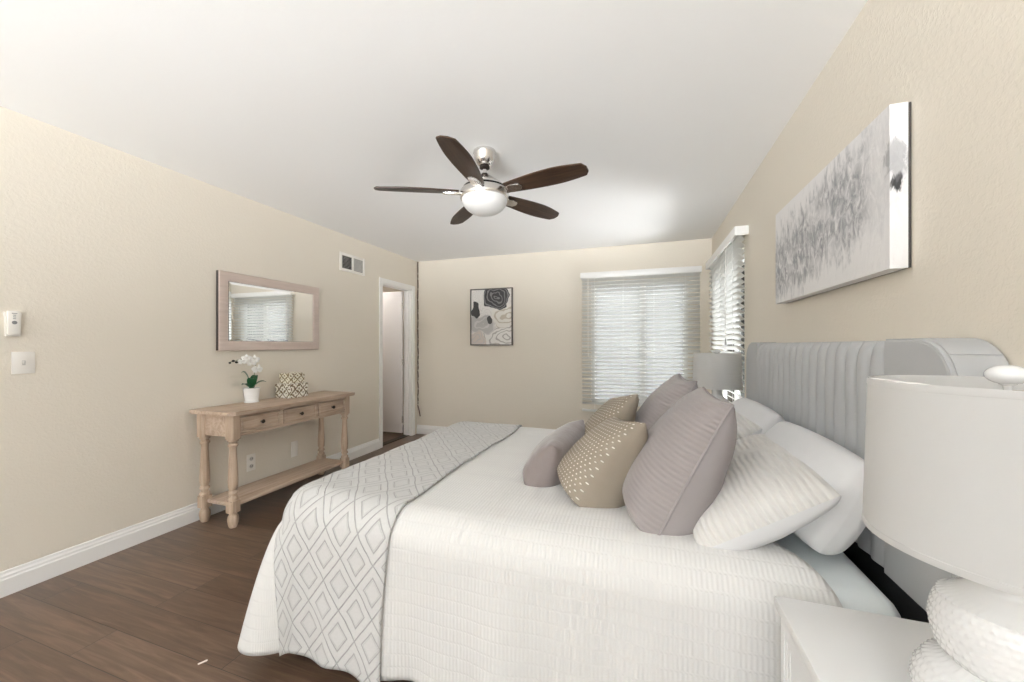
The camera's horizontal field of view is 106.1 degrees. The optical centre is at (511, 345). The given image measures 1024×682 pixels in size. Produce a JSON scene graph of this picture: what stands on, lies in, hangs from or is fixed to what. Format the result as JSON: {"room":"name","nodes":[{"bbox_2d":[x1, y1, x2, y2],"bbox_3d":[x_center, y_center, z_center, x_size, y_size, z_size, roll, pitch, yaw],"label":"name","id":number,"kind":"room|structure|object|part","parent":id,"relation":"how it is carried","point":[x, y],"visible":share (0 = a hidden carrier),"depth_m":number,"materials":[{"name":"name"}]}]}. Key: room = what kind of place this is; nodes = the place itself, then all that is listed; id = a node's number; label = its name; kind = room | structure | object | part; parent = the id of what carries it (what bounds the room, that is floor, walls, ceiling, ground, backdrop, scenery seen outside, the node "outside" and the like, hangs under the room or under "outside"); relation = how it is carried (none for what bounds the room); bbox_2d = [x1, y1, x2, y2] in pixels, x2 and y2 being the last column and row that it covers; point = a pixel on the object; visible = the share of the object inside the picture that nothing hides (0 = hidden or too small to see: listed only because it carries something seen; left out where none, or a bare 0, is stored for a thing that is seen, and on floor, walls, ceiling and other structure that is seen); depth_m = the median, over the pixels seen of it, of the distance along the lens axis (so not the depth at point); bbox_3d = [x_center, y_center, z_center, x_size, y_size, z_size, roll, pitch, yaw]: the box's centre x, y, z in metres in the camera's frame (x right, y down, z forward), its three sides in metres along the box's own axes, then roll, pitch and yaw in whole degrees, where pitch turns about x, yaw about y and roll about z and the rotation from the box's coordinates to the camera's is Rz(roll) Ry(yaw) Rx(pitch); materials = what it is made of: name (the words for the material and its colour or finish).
{"room":"bedroom","nodes":[
{"label":"bedroom","id":0,"kind":"room"},
{"bbox_2d":[0,106,416,571],"bbox_3d":[-2.734,0.030,1.532,0.120,2.440,8.360,0,0,19],"label":"wall","id":1,"kind":"structure","parent":0,"point":[110,258],"depth_m":2.41,"materials":[{"name":"beige paint"}]},
{"bbox_2d":[3,311,21,335],"bbox_3d":[-2.518,-0.111,1.944,0.026,0.127,0.060,0,0,19],"label":"remote","id":2,"kind":"object","parent":1,"relation":"attached to","point":[12,319],"visible":1,"depth_m":1.94,"materials":[{"name":"white plastic"}]},
{"bbox_2d":[11,352,34,373],"bbox_3d":[-2.511,0.089,1.981,0.016,0.113,0.080,0,0,19],"label":"light switch","id":3,"kind":"object","parent":1,"relation":"attached to","point":[21,362],"visible":1,"depth_m":1.98,"materials":[{"name":"white plastic"}]},
{"bbox_2d":[0,438,379,597],"bbox_3d":[-2.805,1.188,1.109,0.016,0.125,7.513,0,0,19],"label":"baseboard","id":4,"kind":"structure","parent":1,"relation":"attached to","point":[20,577],"depth_m":2.26,"materials":[{"name":"white wood"}]},
{"bbox_2d":[247,453,254,471],"bbox_3d":[-2.126,0.953,3.138,0.010,0.135,0.073,0,0,19],"label":"wall outlet","id":5,"kind":"object","parent":1,"relation":"attached to","point":[250,458],"visible":1,"depth_m":3.13,"materials":[{"name":"white plastic"}]},
{"bbox_2d":[216,270,318,350],"bbox_3d":[-2.050,-0.263,3.326,0.030,0.605,0.947,0,0,19],"label":"wall mirror","id":6,"kind":"object","parent":1,"relation":"attached to","point":[253,312],"visible":1,"depth_m":3.22,"materials":[{"name":"brown wood"}]},
{"bbox_3d":[-2.041,-0.263,3.323,0.002,0.453,0.793,0,0,19],"label":"glass","id":7,"kind":"part","parent":6,"relation":"part of","materials":[{"name":"white mirror"}]},
{"bbox_2d":[291,440,297,456],"bbox_3d":[-1.995,0.948,3.530,0.007,0.140,0.068,0,0,19],"label":"blank wall plate","id":8,"kind":"object","parent":1,"relation":"attached to","point":[294,445],"visible":1,"depth_m":3.53,"materials":[{"name":"white plastic"}]},
{"bbox_2d":[339,251,364,275],"bbox_3d":[-1.754,-0.895,4.240,0.012,0.195,0.385,0,0,19],"label":"air vent","id":9,"kind":"object","parent":1,"relation":"in","point":[347,262],"visible":1,"depth_m":4.23,"materials":[{"name":"white plastic"}]},
{"bbox_2d":[383,291,403,432],"bbox_3d":[-1.833,0.233,5.423,0.648,1.965,0.107,0,0,19],"label":"door","id":10,"kind":"structure","parent":1,"relation":"in","point":[393,305],"depth_m":5.38,"materials":[{"name":"white wood"}]},
{"bbox_2d":[379,277,414,447],"bbox_3d":[-1.550,0.211,5.053,0.148,2.078,0.766,0,0,19],"label":"trim","id":11,"kind":"structure","parent":1,"relation":"attached to","point":[409,291],"depth_m":5.33,"materials":[{"name":"white wood"}]},
{"bbox_2d":[0,425,426,681],"bbox_3d":[-1.596,1.300,1.434,5.660,0.100,9.100,0,0,19],"label":"floor","id":12,"kind":"structure","parent":0,"point":[157,608],"depth_m":1.77,"materials":[{"name":"brown wood"}]},
{"bbox_2d":[189,391,354,528],"bbox_3d":[-1.871,0.850,3.197,0.405,0.800,1.207,0,0,19],"label":"console table","id":13,"kind":"object","parent":12,"relation":"on","point":[231,422],"visible":0.99,"depth_m":2.87,"materials":[{"name":"brown wood"}]},
{"bbox_3d":[-2.186,0.863,2.740,0.072,0.774,0.072,0,0,19],"label":"leg","id":14,"kind":"part","parent":13,"relation":"part of","materials":[{"name":"brown wood"}]},
{"bbox_3d":[-1.920,0.863,2.651,0.072,0.774,0.072,0,0,19],"label":"leg","id":15,"kind":"part","parent":13,"relation":"part of","materials":[{"name":"brown wood"}]},
{"bbox_2d":[229,354,265,402],"bbox_3d":[-2.081,0.257,2.989,0.130,0.386,0.287,0,0,19],"label":"potted orchid","id":16,"kind":"object","parent":13,"relation":"on","point":[251,393],"visible":1,"depth_m":3.02,"materials":[{"name":"white ceramic"}]},
{"bbox_3d":[-2.051,0.117,2.930,0.069,0.051,0.035,0,0,-33],"label":"flower","id":17,"kind":"part","parent":16,"relation":"part of","materials":[{"name":"white plant"}]},
{"bbox_3d":[-2.043,0.092,2.961,0.075,0.056,0.036,0,0,-23],"label":"flower","id":18,"kind":"part","parent":16,"relation":"part of","materials":[{"name":"white plant"}]},
{"bbox_3d":[-2.065,0.392,3.053,0.120,0.116,0.120,0,0,19],"label":"pot","id":19,"kind":"part","parent":16,"relation":"part of","materials":[{"name":"white ceramic"}]},
{"bbox_3d":[-2.031,0.129,3.006,0.036,0.056,0.075,0,0,45],"label":"flower","id":20,"kind":"part","parent":16,"relation":"part of","materials":[{"name":"white plant"}]},
{"bbox_3d":[-2.027,0.104,3.025,0.084,0.062,0.038,0,0,-35],"label":"flower","id":21,"kind":"part","parent":16,"relation":"part of","materials":[{"name":"white plant"}]},
{"bbox_3d":[-2.019,0.185,3.056,0.038,0.062,0.084,0,0,38],"label":"flower","id":22,"kind":"part","parent":16,"relation":"part of","materials":[{"name":"white plant"}]},
{"bbox_3d":[-1.842,0.553,2.819,0.031,0.108,0.308,0,0,19],"label":"drawer","id":23,"kind":"part","parent":13,"relation":"part of","materials":[{"name":"brown wood"}]},
{"bbox_2d":[207,458,342,505],"bbox_3d":[-1.878,1.100,3.190,0.285,0.024,1.060,0,0,19],"label":"shelf","id":24,"kind":"object","parent":13,"relation":"attached to","point":[253,490],"depth_m":3.08,"materials":[{"name":"brown wood"}]},
{"bbox_2d":[275,382,307,398],"bbox_3d":[-1.929,0.389,3.376,0.169,0.122,0.189,0,0,19],"label":"decorative box","id":25,"kind":"object","parent":13,"relation":"on","point":[294,390],"visible":0.92,"depth_m":3.30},
{"bbox_3d":[-1.929,0.345,3.376,0.169,0.035,0.189,0,0,19],"label":"lid","id":26,"kind":"part","parent":25,"relation":"part of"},
{"bbox_2d":[279,372,304,383],"bbox_3d":[-1.932,0.284,3.383,0.129,0.088,0.149,0,0,19],"label":"decorative box","id":27,"kind":"object","parent":25,"relation":"on","point":[291,377],"visible":1,"depth_m":3.33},
{"bbox_3d":[-1.932,0.254,3.383,0.129,0.028,0.149,0,0,19],"label":"lid","id":28,"kind":"part","parent":27,"relation":"part of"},
{"bbox_3d":[-1.733,0.553,3.142,0.031,0.108,0.314,0,0,19],"label":"drawer","id":29,"kind":"part","parent":13,"relation":"part of","materials":[{"name":"brown wood"}]},
{"bbox_3d":[-1.851,0.863,3.735,0.072,0.774,0.072,0,0,19],"label":"leg","id":30,"kind":"part","parent":13,"relation":"part of","materials":[{"name":"brown wood"}]},
{"bbox_3d":[-1.625,0.553,3.464,0.031,0.108,0.308,0,0,19],"label":"drawer","id":31,"kind":"part","parent":13,"relation":"part of","materials":[{"name":"brown wood"}]},
{"bbox_3d":[-1.585,0.863,3.646,0.072,0.774,0.072,0,0,19],"label":"leg","id":32,"kind":"part","parent":13,"relation":"part of","materials":[{"name":"brown wood"}]},
{"bbox_2d":[383,435,408,445],"bbox_3d":[-1.564,1.246,5.058,0.090,0.008,0.626,0,0,19],"label":"trim","id":33,"kind":"structure","parent":12,"relation":"on","point":[402,436],"depth_m":5.09,"materials":[{"name":"brown wood"}]},
{"bbox_2d":[774,596,933,681],"bbox_3d":[0.732,0.924,0.598,0.444,0.652,0.550,0,0,19],"label":"nightstand","id":34,"kind":"object","parent":12,"relation":"on","point":[820,642],"visible":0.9,"depth_m":0.79,"materials":[{"name":"white paint"}]},
{"bbox_3d":[0.559,0.766,0.656,0.028,0.277,0.498,0,0,19],"label":"drawer","id":35,"kind":"part","parent":34,"relation":"part of","materials":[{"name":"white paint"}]},
{"bbox_2d":[862,365,1023,681],"bbox_3d":[0.728,0.313,0.565,0.317,0.569,0.317,0,0,19],"label":"table lamp","id":36,"kind":"object","parent":34,"relation":"on","point":[943,485],"visible":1,"depth_m":0.53,"materials":[{"name":"white fabric"}]},
{"bbox_2d":[746,338,1008,622],"bbox_3d":[0.354,0.616,1.954,2.046,1.268,1.750,0,0,19],"label":"headboard","id":37,"kind":"object","parent":12,"relation":"on","point":[820,388],"visible":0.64,"depth_m":1.20,"materials":[{"name":"grey fabric"}]},
{"bbox_2d":[238,427,842,681],"bbox_3d":[0.129,0.856,2.005,1.970,0.577,1.817,0,0,19],"label":"comforter","id":38,"kind":"object","parent":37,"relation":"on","point":[491,576],"visible":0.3,"depth_m":1.17,"materials":[{"name":"white fabric"}]},
{"bbox_2d":[274,421,521,681],"bbox_3d":[-0.424,0.869,2.201,0.571,0.596,1.750,0,0,19],"label":"throw blanket","id":39,"kind":"object","parent":38,"relation":"on","point":[333,536],"visible":0.9,"depth_m":1.43,"materials":[{"name":"white fabric"}]},
{"bbox_2d":[523,420,584,486],"bbox_3d":[0.216,0.495,1.855,0.234,0.190,0.604,0,0,19],"label":"lumbar pillow","id":40,"kind":"object","parent":38,"relation":"on","point":[540,468],"visible":0.72,"depth_m":1.60,"materials":[{"name":"fabric"}]},
{"bbox_2d":[557,417,647,508],"bbox_3d":[0.346,0.432,1.556,0.327,0.318,0.391,0,0,5],"label":"throw pillow","id":41,"kind":"object","parent":38,"relation":"on","point":[594,470],"visible":0.8,"depth_m":1.38,"materials":[{"name":"brown fabric"}]},
{"bbox_3d":[0.404,0.432,1.551,0.212,0.318,0.390,0,0,6],"label":"panel","id":42,"kind":"part","parent":41,"relation":"part of","materials":[{"name":"brown fabric"}]},
{"bbox_2d":[584,394,638,434],"bbox_3d":[0.484,0.410,2.042,0.293,0.359,0.402,0,0,3],"label":"throw pillow","id":43,"kind":"object","parent":38,"relation":"on","point":[624,408],"visible":0.45,"depth_m":1.89,"materials":[{"name":"brown fabric"}]},
{"bbox_3d":[0.530,0.410,2.039,0.209,0.359,0.390,0,0,7],"label":"panel","id":44,"kind":"part","parent":43,"relation":"part of","materials":[{"name":"brown fabric"}]},
{"bbox_2d":[635,373,697,430],"bbox_3d":[0.752,0.375,1.980,0.353,0.436,0.516,0,0,19],"label":"throw pillow","id":45,"kind":"object","parent":38,"relation":"on","point":[672,390],"visible":0.41,"depth_m":1.82,"materials":[{"name":"grey fabric"}]},
{"bbox_2d":[622,387,736,535],"bbox_3d":[0.581,0.381,1.390,0.358,0.424,0.500,0,0,19],"label":"throw pillow","id":46,"kind":"object","parent":38,"relation":"on","point":[682,466],"visible":0.89,"depth_m":1.18,"materials":[{"name":"grey fabric"}]},
{"bbox_3d":[0.629,0.381,1.373,0.256,0.418,0.494,0,0,19],"label":"panel","id":47,"kind":"part","parent":46,"relation":"part of","materials":[{"name":"grey fabric"}]},
{"bbox_2d":[735,411,761,439],"bbox_3d":[1.063,0.466,2.080,0.359,0.248,0.650,0,0,19],"label":"pillow sham","id":48,"kind":"object","parent":38,"relation":"on","point":[745,427],"visible":0.08,"depth_m":1.75,"materials":[{"name":"white fabric"}]},
{"bbox_3d":[1.076,0.479,2.075,0.331,0.222,0.650,0,0,19],"label":"panel","id":49,"kind":"part","parent":48,"relation":"part of","materials":[{"name":"white fabric"}]},
{"bbox_2d":[693,434,840,550],"bbox_3d":[0.824,0.473,1.383,0.369,0.236,0.709,0,0,23],"label":"pillow sham","id":50,"kind":"object","parent":38,"relation":"on","point":[767,494],"visible":0.65,"depth_m":1.10,"materials":[{"name":"white fabric"}]},
{"bbox_3d":[0.836,0.488,1.378,0.342,0.205,0.709,0,0,23],"label":"panel","id":51,"kind":"part","parent":50,"relation":"part of","materials":[{"name":"white fabric"}]},
{"bbox_3d":[1.518,0.310,2.354,0.096,0.656,0.250,0,0,19],"label":"panel","id":52,"kind":"part","parent":37,"relation":"part of","materials":[{"name":"grey fabric"}]},
{"bbox_3d":[1.289,0.311,1.640,0.074,0.650,1.742,0,0,19],"label":"headboard","id":53,"kind":"part","parent":37,"relation":"part of","materials":[{"name":"grey fabric"}]},
{"bbox_2d":[774,533,900,617],"bbox_3d":[0.259,0.764,1.954,1.965,0.292,1.570,0,0,19],"label":"mattress","id":54,"kind":"object","parent":37,"relation":"on","point":[854,590],"visible":0.09,"depth_m":1.02,"materials":[{"name":"white fabric"}]},
{"bbox_2d":[731,398,784,433],"bbox_3d":[1.226,0.441,2.025,0.250,0.296,0.647,0,0,19],"label":"bed pillow","id":55,"kind":"object","parent":54,"relation":"on","point":[760,414],"visible":0.37,"depth_m":1.82,"materials":[{"name":"white fabric"}]},
{"bbox_3d":[1.259,0.446,2.014,0.180,0.286,0.647,0,0,19],"label":"panel","id":56,"kind":"part","parent":55,"relation":"part of","materials":[{"name":"white fabric"}]},
{"bbox_2d":[765,421,865,554],"bbox_3d":[1.003,0.445,1.351,0.257,0.287,0.666,0,0,19],"label":"bed pillow","id":57,"kind":"object","parent":54,"relation":"on","point":[836,530],"visible":0.4,"depth_m":1.07,"materials":[{"name":"white fabric"}]},
{"bbox_3d":[1.038,0.450,1.339,0.182,0.277,0.666,0,0,19],"label":"panel","id":58,"kind":"part","parent":57,"relation":"part of","materials":[{"name":"white fabric"}]},
{"bbox_3d":[1.299,0.944,1.636,0.049,0.612,1.690,0,0,19],"label":"headboard","id":59,"kind":"part","parent":37,"relation":"part of","materials":[{"name":"grey fabric"}]},
{"bbox_3d":[1.041,0.310,0.938,0.096,0.656,0.262,0,0,19],"label":"panel","id":60,"kind":"part","parent":37,"relation":"part of","materials":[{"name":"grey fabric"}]},
{"bbox_3d":[1.405,0.924,2.867,0.444,0.652,0.550,0,0,19],"label":"nightstand","id":61,"kind":"object","parent":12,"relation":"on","visible":0},
{"bbox_2d":[693,350,742,402],"bbox_3d":[1.462,0.313,2.747,0.317,0.569,0.317,0,0,19],"label":"table lamp","id":62,"kind":"object","parent":61,"relation":"on","point":[716,371],"visible":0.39,"depth_m":2.62,"materials":[{"name":"white fabric"}]},
{"bbox_3d":[1.462,0.178,2.747,0.317,0.246,0.317,0,0,19],"label":"lamp shade","id":63,"kind":"part","parent":62,"relation":"part of","materials":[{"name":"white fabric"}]},
{"bbox_2d":[383,286,403,424],"bbox_3d":[-2.400,0.030,5.239,1.610,2.440,2.200,0,0,19],"label":"wall","id":64,"kind":"structure","parent":0,"point":[385,289],"depth_m":6.06,"materials":[{"name":"beige paint"}]},
{"bbox_2d":[0,0,867,261],"bbox_3d":[-1.596,-1.240,1.434,5.660,0.100,9.100,0,0,19],"label":"ceiling","id":65,"kind":"structure","parent":0,"point":[301,109],"depth_m":1.85,"materials":[{"name":"white paint"}]},
{"bbox_2d":[374,135,588,224],"bbox_3d":[-0.160,-0.994,2.320,1.249,0.392,1.232,0,0,19],"label":"ceiling fan","id":66,"kind":"object","parent":65,"relation":"hanging from","point":[482,195],"visible":1,"depth_m":2.25,"materials":[{"name":"brown wood"}]},
{"bbox_3d":[-0.571,-0.936,2.320,0.500,0.011,0.140,0,12,-6],"label":"blade","id":67,"kind":"part","parent":66,"relation":"part of","materials":[{"name":"brown wood"}]},
{"bbox_3d":[-0.252,-0.936,1.966,0.140,0.011,0.500,12,3,12],"label":"blade","id":68,"kind":"part","parent":66,"relation":"part of","materials":[{"name":"brown wood"}]},
{"bbox_3d":[-0.332,-0.936,2.732,0.140,0.011,0.500,-13,5,-23],"label":"blade","id":69,"kind":"part","parent":66,"relation":"part of","materials":[{"name":"brown wood"}]},
{"bbox_3d":[-0.168,-0.848,2.362,0.278,0.100,0.278,0,0,19],"label":"lamp shade","id":70,"kind":"part","parent":66,"relation":"part of","materials":[{"name":"white glass"}]},
{"bbox_3d":[0.133,-0.936,2.633,0.500,0.011,0.140,0,-12,-42],"label":"blade","id":71,"kind":"part","parent":66,"relation":"part of","materials":[{"name":"brown wood"}]},
{"bbox_3d":[0.183,-0.936,2.159,0.500,0.011,0.140,0,-12,30],"label":"blade","id":72,"kind":"part","parent":66,"relation":"part of","materials":[{"name":"brown wood"}]},
{"bbox_2d":[417,238,711,429],"bbox_3d":[0.456,0.030,4.932,4.000,2.440,0.120,0,0,19],"label":"wall","id":73,"kind":"structure","parent":0,"point":[535,381],"depth_m":4.98,"materials":[{"name":"beige paint"}]},
{"bbox_2d":[417,262,420,415],"bbox_3d":[-1.318,-0.091,5.455,0.053,2.191,0.018,0,0,19],"label":"cable","id":74,"kind":"object","parent":73,"relation":"attached to","point":[417,262],"visible":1,"depth_m":5.46,"materials":[{"name":"brown plastic"}]},
{"bbox_2d":[417,425,444,434],"bbox_3d":[0.434,1.188,4.867,3.760,0.125,0.016,0,0,19],"label":"baseboard","id":75,"kind":"structure","parent":73,"relation":"attached to","point":[421,429],"depth_m":5.41,"materials":[{"name":"white"}]},
{"bbox_2d":[470,287,512,344],"bbox_3d":[-0.275,-0.378,5.099,0.600,0.755,0.030,0,0,19],"label":"framed print","id":76,"kind":"object","parent":73,"relation":"attached to","point":[491,309],"visible":1,"depth_m":5.09,"materials":[{"name":"grey"}]},
{"bbox_2d":[592,280,687,403],"bbox_3d":[1.504,-0.025,4.596,1.080,1.450,0.050,0,0,19],"label":"window","id":77,"kind":"structure","parent":73,"relation":"in","point":[684,280],"depth_m":4.55,"materials":[{"name":"white plastic"}]},
{"bbox_2d":[580,266,701,411],"bbox_3d":[1.470,-0.041,4.479,1.330,1.671,0.092,0,0,19],"label":"window blind","id":78,"kind":"object","parent":77,"relation":"attached to","point":[678,273],"visible":0.87,"depth_m":4.48,"materials":[{"name":"white plastic"}]},
{"bbox_3d":[1.471,0.783,4.483,1.300,0.023,0.048,0,0,19],"label":"rail","id":79,"kind":"part","parent":78,"relation":"part of","materials":[{"name":"white plastic"}]},
{"bbox_2d":[712,0,1023,397],"bbox_3d":[0.943,0.030,0.295,0.120,2.440,8.360,0,0,19],"label":"wall","id":80,"kind":"structure","parent":0,"point":[959,64],"depth_m":1.05,"materials":[{"name":"beige paint"}]},
{"bbox_2d":[722,254,743,402],"bbox_3d":[2.013,-0.025,3.427,0.050,1.450,1.120,0,0,19],"label":"window","id":81,"kind":"structure","parent":80,"relation":"in","point":[736,397],"depth_m":3.37,"materials":[{"name":"white plastic"}]},
{"bbox_2d":[706,225,748,402],"bbox_3d":[1.892,-0.041,3.457,0.098,1.671,1.360,0,0,19],"label":"window blind","id":82,"kind":"object","parent":81,"relation":"attached to","point":[725,264],"visible":0.66,"depth_m":3.19,"materials":[{"name":"white plastic"}]},
{"bbox_3d":[1.742,-0.430,3.139,0.003,0.760,0.003,0,0,-35],"label":"pull cord","id":83,"kind":"part","parent":82,"relation":"part of","materials":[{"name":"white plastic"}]},
{"bbox_3d":[1.899,-0.015,3.455,0.057,1.610,1.002,0,0,19],"label":"ladder cord","id":84,"kind":"part","parent":82,"relation":"part of","materials":[{"name":"white fabric"}]},
{"bbox_3d":[2.098,-0.025,3.689,0.004,1.360,0.480,0,0,19],"label":"pane","id":85,"kind":"part","parent":81,"relation":"part of","materials":[{"name":"clear glass"}]},
{"bbox_3d":[1.922,-0.025,3.167,0.004,1.360,0.480,0,0,19],"label":"pane","id":86,"kind":"part","parent":81,"relation":"part of","materials":[{"name":"clear glass"}]},
{"bbox_2d":[776,102,910,303],"bbox_3d":[1.290,-0.465,1.597,0.050,0.480,1.010,0,0,19],"label":"canvas painting","id":87,"kind":"object","parent":80,"relation":"attached to","point":[850,224],"visible":1,"depth_m":1.33,"materials":[{"name":"grey fabric"}]},
{"bbox_3d":[0.000,1.400,0.000,28.000,0.100,32.000,0,0,19],"label":"ground","id":88,"kind":"structure","parent":0,"visible":0},
{"bbox_2d":[596,285,682,399],"bbox_3d":[0.350,-0.075,3.549,10.400,2.850,8.950,0,0,19],"label":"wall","id":89,"kind":"structure","parent":88,"relation":"on","point":[664,285],"depth_m":7.44,"materials":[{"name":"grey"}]}
]}

